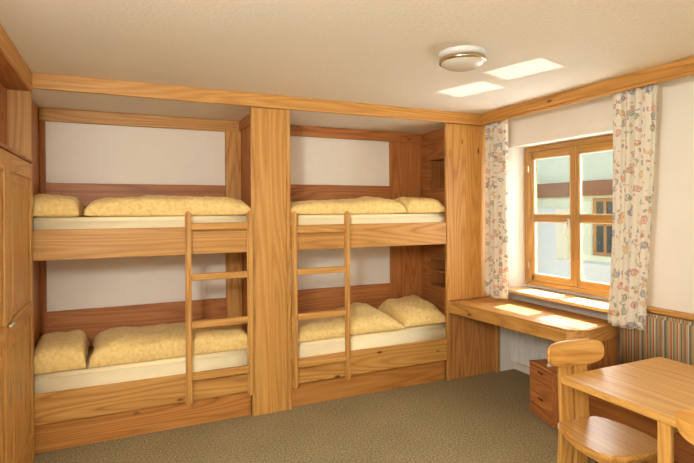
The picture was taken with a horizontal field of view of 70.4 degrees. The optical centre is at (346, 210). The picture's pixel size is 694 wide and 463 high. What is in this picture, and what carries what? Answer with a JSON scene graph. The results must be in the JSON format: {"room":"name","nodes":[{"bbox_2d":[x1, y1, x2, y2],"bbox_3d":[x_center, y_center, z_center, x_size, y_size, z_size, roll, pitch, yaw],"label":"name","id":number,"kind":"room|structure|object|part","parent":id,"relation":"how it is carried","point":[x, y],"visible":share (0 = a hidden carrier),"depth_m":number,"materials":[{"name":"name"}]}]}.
{"room":"bunk bedroom","nodes":[
{"label":"bunk bedroom","id":0,"kind":"room"},
{"bbox_2d":[45,121,389,311],"bbox_3d":[-0.754,0.355,4.843,4.840,2.600,0.100,0,0,-25],"label":"wall","id":1,"kind":"structure","parent":0,"point":[75,152],"depth_m":4.40,"materials":[{"name":"white paint"}]},
{"bbox_2d":[32,89,478,133],"bbox_3d":[-0.649,-0.895,4.426,4.500,0.100,0.750,0,0,-25],"label":"ceiling beam","id":2,"kind":"structure","parent":1,"relation":"attached to","point":[42,98],"depth_m":4.16,"materials":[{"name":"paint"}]},
{"bbox_2d":[31,369,597,462],"bbox_3d":[0.557,1.679,2.113,4.740,0.060,6.150,0,0,-25],"label":"floor","id":3,"kind":"structure","parent":0,"point":[486,417],"depth_m":3.62,"materials":[{"name":"carpet"}]},
{"bbox_2d":[0,24,33,462],"bbox_3d":[-1.806,0.364,2.142,0.462,2.599,2.381,0,0,-25],"label":"wardrobe","id":4,"kind":"object","parent":3,"relation":"on","point":[16,174],"visible":1,"depth_m":2.87,"materials":[{"name":"brown wood"}]},
{"bbox_3d":[-1.630,0.188,2.228,0.016,0.800,0.616,0,0,-25],"label":"panel","id":5,"kind":"part","parent":4,"relation":"part of","materials":[{"name":"brown wood"}]},
{"bbox_3d":[-1.632,-0.263,2.228,0.022,0.101,0.616,0,0,-25],"label":"rail","id":6,"kind":"part","parent":4,"relation":"part of","materials":[{"name":"brown wood"}]},
{"bbox_3d":[-1.624,1.070,2.229,0.016,0.785,0.616,0,0,-25],"label":"panel","id":7,"kind":"part","parent":4,"relation":"part of","materials":[{"name":"brown wood"}]},
{"bbox_3d":[-1.626,0.633,2.229,0.022,0.090,0.616,0,0,-25],"label":"rail","id":8,"kind":"part","parent":4,"relation":"part of","materials":[{"name":"brown wood"}]},
{"bbox_3d":[-1.626,0.627,2.229,0.022,1.881,0.786,0,0,-25],"label":"door","id":9,"kind":"part","parent":4,"relation":"part of","materials":[{"name":"brown wood"}]},
{"bbox_3d":[-1.635,-0.875,2.222,0.026,0.123,2.381,0,0,-25],"label":"cornice","id":10,"kind":"part","parent":4,"relation":"part of","materials":[{"name":"brown wood"}]},
{"bbox_2d":[0,142,33,163],"bbox_3d":[-1.817,-0.328,2.137,0.446,0.020,2.380,0,0,-25],"label":"niche shelf","id":11,"kind":"object","parent":4,"relation":"attached to","point":[26,159],"depth_m":2.78,"materials":[{"name":"brown wood"}]},
{"bbox_3d":[-1.958,0.189,2.947,0.016,0.800,0.612,0,0,-25],"label":"panel","id":12,"kind":"part","parent":4,"relation":"part of","materials":[{"name":"brown wood"}]},
{"bbox_3d":[-1.960,-0.261,2.947,0.022,0.101,0.612,0,0,-25],"label":"rail","id":13,"kind":"part","parent":4,"relation":"part of","materials":[{"name":"brown wood"}]},
{"bbox_3d":[-1.954,0.629,2.948,0.022,1.881,0.782,0,0,-25],"label":"door","id":14,"kind":"part","parent":4,"relation":"part of","materials":[{"name":"brown wood"}]},
{"bbox_3d":[-1.952,1.072,2.947,0.016,0.785,0.612,0,0,-25],"label":"panel","id":15,"kind":"part","parent":4,"relation":"part of","materials":[{"name":"brown wood"}]},
{"bbox_3d":[-1.954,0.634,2.948,0.022,0.090,0.612,0,0,-25],"label":"rail","id":16,"kind":"part","parent":4,"relation":"part of","materials":[{"name":"brown wood"}]},
{"bbox_3d":[-1.949,1.517,2.948,0.022,0.105,0.612,0,0,-25],"label":"rail","id":17,"kind":"part","parent":4,"relation":"part of","materials":[{"name":"brown wood"}]},
{"bbox_2d":[32,100,259,453],"bbox_3d":[-1.593,0.411,3.989,1.668,2.498,0.746,0,0,-25],"label":"bunk bed","id":18,"kind":"object","parent":3,"relation":"on","point":[93,414],"visible":0.63,"depth_m":3.85,"materials":[{"name":"brown wood"}]},
{"bbox_3d":[-2.349,0.416,3.660,0.020,2.497,0.716,0,0,-25],"label":"panel","id":19,"kind":"part","parent":18,"relation":"part of","materials":[{"name":"brown wood"}]},
{"bbox_3d":[-1.749,-0.785,4.312,1.624,0.104,0.035,0,0,-25],"label":"trim","id":20,"kind":"part","parent":18,"relation":"part of","materials":[{"name":"brown wood"}]},
{"bbox_2d":[33,215,246,229],"bbox_3d":[-1.599,0.172,3.988,1.605,0.254,0.683,0,0,-25],"label":"mattress","id":21,"kind":"object","parent":18,"relation":"on","point":[40,223],"visible":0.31,"depth_m":3.61,"materials":[{"name":"white fabric"}]},
{"bbox_2d":[33,194,84,216],"bbox_3d":[-2.170,-0.040,3.696,0.331,0.176,0.617,0,0,-25],"label":"pillow","id":22,"kind":"object","parent":21,"relation":"on","point":[44,205],"visible":0.8,"depth_m":3.46,"materials":[{"name":"yellow fabric"}]},
{"bbox_2d":[84,195,249,216],"bbox_3d":[-1.450,-0.045,4.022,1.220,0.176,0.629,0,0,-25],"label":"duvet","id":23,"kind":"object","parent":21,"relation":"on","point":[146,205],"visible":0.95,"depth_m":3.75,"materials":[{"name":"yellow fabric"}]},
{"bbox_3d":[-1.474,0.232,3.650,1.536,0.211,0.028,0,0,-25],"label":"bed rail","id":24,"kind":"part","parent":18,"relation":"part of","materials":[{"name":"brown wood"}]},
{"bbox_2d":[34,347,247,393],"bbox_3d":[-1.592,1.280,3.989,1.605,0.298,0.683,0,0,-25],"label":"mattress","id":25,"kind":"object","parent":18,"relation":"on","point":[87,377],"visible":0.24,"depth_m":3.63,"materials":[{"name":"beige fabric"}]},
{"bbox_2d":[34,330,89,374],"bbox_3d":[-2.149,1.033,3.700,0.370,0.203,0.669,0,0,-26],"label":"pillow","id":26,"kind":"object","parent":25,"relation":"on","point":[55,351],"visible":0.95,"depth_m":3.47,"materials":[{"name":"yellow fabric"}]},
{"bbox_2d":[88,322,246,367],"bbox_3d":[-1.430,1.034,4.033,1.203,0.191,0.653,0,0,-25],"label":"duvet","id":27,"kind":"object","parent":25,"relation":"on","point":[118,345],"visible":0.85,"depth_m":3.78,"materials":[{"name":"yellow fabric"}]},
{"bbox_3d":[-1.467,1.353,3.650,1.536,0.210,0.028,0,0,-25],"label":"bed rail","id":28,"kind":"part","parent":18,"relation":"part of","materials":[{"name":"brown wood"}]},
{"bbox_2d":[185,211,253,405],"bbox_3d":[-0.980,0.733,3.804,0.514,1.464,0.040,0,0,-25],"label":"ladder","id":29,"kind":"object","parent":18,"relation":"attached to","point":[189,277],"visible":1,"depth_m":3.77,"materials":[{"name":"brown wood"}]},
{"bbox_3d":[-1.192,0.735,3.705,0.046,1.464,0.036,0,0,-25],"label":"rail","id":30,"kind":"part","parent":29,"relation":"part of","materials":[{"name":"brown wood"}]},
{"bbox_3d":[-0.766,0.732,3.900,0.046,1.464,0.036,0,0,-25],"label":"rail","id":31,"kind":"part","parent":29,"relation":"part of","materials":[{"name":"brown wood"}]},
{"bbox_3d":[-0.866,-0.796,4.320,0.014,0.094,0.678,0,0,-25],"label":"trim","id":32,"kind":"part","parent":18,"relation":"part of","materials":[{"name":"brown wood"}]},
{"bbox_3d":[-0.850,0.406,4.346,0.020,2.497,0.716,0,0,-25],"label":"panel","id":33,"kind":"part","parent":18,"relation":"part of","materials":[{"name":"brown wood"}]},
{"bbox_2d":[250,107,291,415],"bbox_3d":[-0.622,0.409,4.036,0.330,2.490,0.035,0,0,-25],"label":"pillar","id":34,"kind":"structure","parent":3,"relation":"on","point":[270,206],"depth_m":4.02,"materials":[{"name":"brown wood"}]},
{"bbox_2d":[290,125,462,406],"bbox_3d":[0.251,0.398,4.832,2.112,2.498,0.746,0,0,-25],"label":"bunk bed","id":35,"kind":"object","parent":3,"relation":"on","point":[416,161],"visible":0.4,"depth_m":4.93,"materials":[{"name":"brown wood"}]},
{"bbox_2d":[291,211,350,388],"bbox_3d":[-0.213,0.733,4.154,0.524,1.455,0.040,0,0,-25],"label":"ladder","id":36,"kind":"object","parent":35,"relation":"attached to","point":[345,228],"visible":1,"depth_m":4.13,"materials":[{"name":"brown wood"}]},
{"bbox_3d":[-0.429,0.734,4.053,0.046,1.455,0.036,0,0,-25],"label":"rail","id":37,"kind":"part","parent":36,"relation":"part of","materials":[{"name":"brown wood"}]},
{"bbox_3d":[0.005,0.731,4.252,0.046,1.455,0.036,0,0,-25],"label":"rail","id":38,"kind":"part","parent":36,"relation":"part of","materials":[{"name":"brown wood"}]},
{"bbox_3d":[-0.010,-0.797,5.107,1.836,0.104,0.035,0,0,-25],"label":"trim","id":39,"kind":"part","parent":35,"relation":"part of","materials":[{"name":"brown wood"}]},
{"bbox_2d":[291,323,445,357],"bbox_3d":[0.111,1.268,4.767,1.720,0.298,0.683,0,0,-25],"label":"mattress","id":40,"kind":"object","parent":35,"relation":"on","point":[432,331],"visible":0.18,"depth_m":4.46,"materials":[{"name":"beige fabric"}]},
{"bbox_2d":[291,303,404,342],"bbox_3d":[-0.094,1.021,4.639,1.121,0.198,0.652,0,0,-25],"label":"duvet","id":41,"kind":"object","parent":40,"relation":"on","point":[364,318],"visible":0.6,"depth_m":4.44,"materials":[{"name":"yellow fabric"}]},
{"bbox_2d":[378,295,444,326],"bbox_3d":[0.651,1.002,4.993,0.522,0.225,0.623,0,0,-25],"label":"pillow","id":42,"kind":"object","parent":40,"relation":"on","point":[412,310],"visible":0.88,"depth_m":4.81,"materials":[{"name":"yellow fabric"}]},
{"bbox_2d":[297,213,444,224],"bbox_3d":[0.104,0.160,4.766,1.720,0.254,0.683,0,0,-25],"label":"mattress","id":43,"kind":"object","parent":35,"relation":"on","point":[427,217],"visible":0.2,"depth_m":4.46,"materials":[{"name":"white fabric"}]},
{"bbox_2d":[290,196,405,214],"bbox_3d":[-0.092,-0.054,4.644,1.159,0.175,0.634,0,0,-25],"label":"duvet","id":44,"kind":"object","parent":43,"relation":"on","point":[365,204],"visible":0.77,"depth_m":4.41,"materials":[{"name":"yellow fabric"}]},
{"bbox_2d":[392,197,444,213],"bbox_3d":[0.643,-0.055,4.983,0.441,0.168,0.625,0,0,-25],"label":"pillow","id":45,"kind":"object","parent":43,"relation":"on","point":[413,205],"visible":0.78,"depth_m":4.74,"materials":[{"name":"yellow fabric"}]},
{"bbox_3d":[0.241,0.220,4.434,1.568,0.211,0.028,0,0,-25],"label":"bed rail","id":46,"kind":"part","parent":35,"relation":"part of","materials":[{"name":"brown wood"}]},
{"bbox_3d":[0.248,1.341,4.434,1.568,0.210,0.028,0,0,-25],"label":"bed rail","id":47,"kind":"part","parent":35,"relation":"part of","materials":[{"name":"brown wood"}]},
{"bbox_2d":[427,156,443,160],"bbox_3d":[1.095,-0.551,5.162,0.260,0.018,0.500,0,0,-25],"label":"niche shelf","id":48,"kind":"object","parent":35,"relation":"attached to","point":[431,158],"depth_m":5.25,"materials":[{"name":"brown wood"}]},
{"bbox_2d":[428,283,444,288],"bbox_3d":[1.103,0.798,5.163,0.260,0.018,0.500,0,0,-25],"label":"niche shelf","id":49,"kind":"object","parent":35,"relation":"attached to","point":[430,285],"depth_m":5.27,"materials":[{"name":"brown wood"}]},
{"bbox_2d":[428,256,444,260],"bbox_3d":[1.101,0.503,5.163,0.260,0.018,0.500,0,0,-25],"label":"niche shelf","id":50,"kind":"object","parent":35,"relation":"attached to","point":[430,258],"depth_m":5.24,"materials":[{"name":"brown wood"}]},
{"bbox_2d":[428,188,444,190],"bbox_3d":[1.097,-0.221,5.162,0.260,0.018,0.500,0,0,-25],"label":"niche shelf","id":51,"kind":"object","parent":35,"relation":"attached to","point":[429,189],"depth_m":5.23,"materials":[{"name":"brown wood"}]},
{"bbox_2d":[432,268,444,272],"bbox_3d":[1.122,0.643,5.172,0.216,0.018,0.500,0,0,-25],"label":"niche shelf","id":52,"kind":"object","parent":35,"relation":"attached to","point":[434,270],"depth_m":5.32,"materials":[{"name":"brown wood"}]},
{"bbox_3d":[0.985,0.393,5.184,0.020,2.497,0.716,0,0,-25],"label":"panel","id":53,"kind":"part","parent":35,"relation":"part of","materials":[{"name":"brown wood"}]},
{"bbox_2d":[444,123,488,380],"bbox_3d":[1.256,0.396,4.894,0.656,2.490,0.035,0,0,-25],"label":"panel","id":54,"kind":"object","parent":3,"relation":"on","point":[464,145],"depth_m":4.84,"materials":[{"name":"brown wood"}]},
{"bbox_2d":[449,297,618,379],"bbox_3d":[1.555,1.254,4.274,0.632,0.770,1.440,0,0,-25],"label":"desk","id":55,"kind":"object","parent":3,"relation":"on","point":[475,323],"visible":0.7,"depth_m":4.39,"materials":[{"name":"brown wood"}]},
{"bbox_3d":[1.252,1.314,4.913,0.584,0.654,0.025,0,0,-25],"label":"panel","id":56,"kind":"part","parent":55,"relation":"part of","materials":[{"name":"brown wood"}]},
{"bbox_3d":[1.910,1.310,3.730,0.410,0.654,0.025,0,0,-25],"label":"panel","id":57,"kind":"part","parent":55,"relation":"part of","materials":[{"name":"brown wood"}]},
{"bbox_2d":[529,359,574,428],"bbox_3d":[1.666,1.428,3.864,0.318,0.424,0.360,0,0,-10],"label":"drawer unit","id":58,"kind":"object","parent":3,"relation":"on","point":[544,404],"visible":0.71,"depth_m":3.79,"materials":[{"name":"brown wood"}]},
{"bbox_3d":[1.521,1.575,3.838,0.018,0.072,0.312,0,0,-10],"label":"drawer","id":59,"kind":"part","parent":58,"relation":"part of","materials":[{"name":"brown wood"}]},
{"bbox_3d":[1.520,1.487,3.838,0.018,0.091,0.312,0,0,-10],"label":"drawer","id":60,"kind":"part","parent":58,"relation":"part of","materials":[{"name":"brown wood"}]},
{"bbox_3d":[1.520,1.385,3.838,0.018,0.101,0.312,0,0,-10],"label":"drawer","id":61,"kind":"part","parent":58,"relation":"part of","materials":[{"name":"brown wood"}]},
{"bbox_3d":[1.519,1.284,3.837,0.018,0.090,0.312,0,0,-10],"label":"drawer","id":62,"kind":"part","parent":58,"relation":"part of","materials":[{"name":"brown wood"}]},
{"bbox_2d":[547,339,656,462],"bbox_3d":[1.375,1.196,2.639,0.424,0.896,0.505,0,0,-18],"label":"chair","id":63,"kind":"object","parent":3,"relation":"on","point":[603,440],"visible":0.97,"depth_m":2.76,"materials":[{"name":"brown wood"}]},
{"bbox_3d":[1.253,1.223,2.832,0.089,0.840,0.063,0,0,-18],"label":"post","id":64,"kind":"part","parent":63,"relation":"part of","materials":[{"name":"brown wood"}]},
{"bbox_3d":[1.309,0.820,2.831,0.400,0.145,0.054,0,0,-18],"label":"backrest","id":65,"kind":"part","parent":63,"relation":"part of","materials":[{"name":"brown wood"}]},
{"bbox_3d":[1.359,1.223,2.866,0.089,0.840,0.063,0,0,-18],"label":"post","id":66,"kind":"part","parent":63,"relation":"part of","materials":[{"name":"brown wood"}]},
{"bbox_3d":[1.384,1.206,2.612,0.424,0.030,0.447,0,0,-18],"label":"seat","id":67,"kind":"part","parent":63,"relation":"part of","materials":[{"name":"brown wood"}]},
{"bbox_3d":[1.383,1.237,2.615,0.365,0.031,0.384,0,0,-18],"label":"seat frame","id":68,"kind":"part","parent":63,"relation":"part of","materials":[{"name":"brown wood"}]},
{"bbox_3d":[1.557,1.447,2.538,0.075,0.391,0.040,0,0,-18],"label":"leg","id":69,"kind":"part","parent":63,"relation":"part of","materials":[{"name":"brown wood"}]},
{"bbox_2d":[561,357,693,462],"bbox_3d":[1.867,1.267,2.127,0.850,0.744,1.585,0,0,-25],"label":"table","id":70,"kind":"object","parent":3,"relation":"on","point":[656,388],"visible":1,"depth_m":2.49,"materials":[{"name":"brown wood"}]},
{"bbox_3d":[1.405,1.287,2.166,0.030,0.709,0.060,0,0,-25],"label":"leg","id":71,"kind":"part","parent":70,"relation":"part of","materials":[{"name":"brown wood"}]},
{"bbox_2d":[589,306,693,462],"bbox_3d":[2.504,1.164,2.377,0.488,0.941,2.810,0,0,-25],"label":"bench","id":72,"kind":"object","parent":3,"relation":"on","point":[669,334],"visible":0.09,"depth_m":3.38,"materials":[{"name":"fabric"}]},
{"bbox_3d":[2.332,1.444,2.292,0.020,0.383,2.800,0,0,-25],"label":"panel","id":73,"kind":"part","parent":72,"relation":"part of","materials":[{"name":"brown wood"}]},
{"bbox_2d":[621,312,693,365],"bbox_3d":[2.673,0.964,2.455,0.071,0.460,2.810,0,0,-25],"label":"cushion","id":74,"kind":"object","parent":72,"relation":"on","point":[669,336],"depth_m":3.43,"materials":[{"name":"fabric"}]},
{"bbox_3d":[2.697,0.711,2.461,0.063,0.037,2.800,0,0,-25],"label":"cap rail","id":75,"kind":"part","parent":72,"relation":"part of","materials":[{"name":"brown wood"}]},
{"bbox_2d":[675,409,693,445],"bbox_3d":[1.544,1.195,1.817,0.505,0.896,0.424,0,0,-25],"label":"chair","id":76,"kind":"object","parent":3,"relation":"on","point":[684,417],"visible":1,"depth_m":1.87,"materials":[{"name":"brown wood"}]},
{"bbox_2d":[0,0,693,113],"bbox_3d":[0.540,-1.001,2.111,4.740,0.100,6.150,0,0,-25],"label":"ceiling","id":77,"kind":"structure","parent":0,"point":[378,52],"depth_m":2.78,"materials":[{"name":"paint"}]},
{"bbox_2d":[32,72,485,125],"bbox_3d":[-0.342,-0.893,4.138,4.180,0.108,0.026,0,0,-25],"label":"trim","id":78,"kind":"structure","parent":77,"relation":"attached to","point":[45,81],"depth_m":3.88,"materials":[{"name":"brown wood"}]},
{"bbox_2d":[438,45,487,71],"bbox_3d":[0.700,-0.904,2.976,0.296,0.098,0.296,0,0,-25],"label":"ceiling lamp","id":79,"kind":"object","parent":77,"relation":"attached to","point":[462,58],"visible":1,"depth_m":2.88,"materials":[{"name":"white glass"}]},
{"bbox_3d":[0.701,-0.874,2.976,0.262,0.038,0.262,0,0,-25],"label":"lamp shade","id":80,"kind":"part","parent":79,"relation":"part of","materials":[{"name":"white glass"}]},
{"bbox_2d":[481,56,693,124],"bbox_3d":[2.435,-0.910,2.493,0.025,0.108,5.270,0,0,-25],"label":"trim","id":81,"kind":"structure","parent":77,"relation":"attached to","point":[684,67],"depth_m":3.67,"materials":[{"name":"brown wood"}]},
{"bbox_3d":[2.432,-0.918,2.596,0.034,0.091,5.060,0,0,-25],"label":"rail","id":82,"kind":"object","parent":77,"relation":"attached to","visible":0},
{"bbox_2d":[484,119,507,298],"bbox_3d":[1.440,-0.008,4.769,0.070,1.713,0.319,0,0,-25],"label":"curtain","id":83,"kind":"object","parent":82,"relation":"hanging from","point":[496,148],"visible":0.99,"depth_m":4.74,"materials":[{"name":"multicoloured fabric"}]},
{"bbox_2d":[608,83,657,332],"bbox_3d":[2.025,-0.011,3.488,0.071,1.713,0.371,0,0,-25],"label":"curtain","id":84,"kind":"object","parent":82,"relation":"hanging from","point":[634,110],"visible":0.99,"depth_m":3.48,"materials":[{"name":"multicoloured fabric"}]},
{"bbox_2d":[463,75,693,374],"bbox_3d":[2.609,0.334,2.999,0.225,2.600,6.050,0,0,-25],"label":"wall","id":85,"kind":"structure","parent":0,"point":[671,260],"depth_m":3.55,"materials":[{"name":"white paint"}]},
{"bbox_2d":[508,286,608,312],"bbox_3d":[1.930,0.771,4.331,0.332,0.030,1.300,0,0,-25],"label":"windowsill","id":86,"kind":"structure","parent":85,"relation":"attached to","point":[591,303],"depth_m":4.29,"materials":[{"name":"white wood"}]},
{"bbox_2d":[511,330,620,367],"bbox_3d":[1.971,1.327,4.481,0.084,0.620,1.280,0,0,-25],"label":"radiator","id":87,"kind":"object","parent":85,"relation":"attached to","point":[525,347],"visible":0.09,"depth_m":4.81,"materials":[{"name":"white metal"}]},
{"bbox_2d":[524,134,612,297],"bbox_3d":[2.029,0.049,4.375,0.118,1.352,1.221,0,0,-25],"label":"window","id":88,"kind":"structure","parent":85,"relation":"in","point":[574,149],"depth_m":4.42,"materials":[{"name":"brown wood"}]},
{"bbox_3d":[2.058,0.049,4.389,0.054,1.352,1.221,0,0,-25],"label":"frame","id":89,"kind":"part","parent":88,"relation":"part of","materials":[{"name":"brown wood"}]},
{"bbox_3d":[1.931,0.053,4.636,0.048,1.256,0.461,0,0,-25],"label":"rail","id":90,"kind":"part","parent":88,"relation":"part of","materials":[{"name":"brown wood"}]},
{"bbox_3d":[1.974,0.142,4.409,0.046,0.140,0.026,0,0,-25],"label":"handle","id":91,"kind":"part","parent":88,"relation":"part of","materials":[{"name":"silver metal"}]},
{"bbox_3d":[2.161,0.052,4.131,0.048,1.256,0.463,0,0,-25],"label":"rail","id":92,"kind":"part","parent":88,"relation":"part of","materials":[{"name":"brown wood"}]},
{"label":"outside","id":93,"kind":"structure","parent":0,"visible":0},
{"bbox_3d":[2.288,3.182,8.646,3.600,0.100,22.000,0,0,-25],"label":"ground","id":94,"kind":"structure","parent":93,"visible":0},
{"bbox_2d":[537,150,612,283],"bbox_3d":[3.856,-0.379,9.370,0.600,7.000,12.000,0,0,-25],"label":"window glass","id":95,"kind":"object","parent":94,"relation":"on","point":[553,174],"visible":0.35,"depth_m":8.74,"materials":[{"name":"glass"}]},
{"bbox_3d":[4.427,0.278,8.409,0.010,0.880,0.340,0,0,-25],"label":"pane","id":96,"kind":"part","parent":95,"relation":"part of","materials":[{"name":"grey"}]}
]}

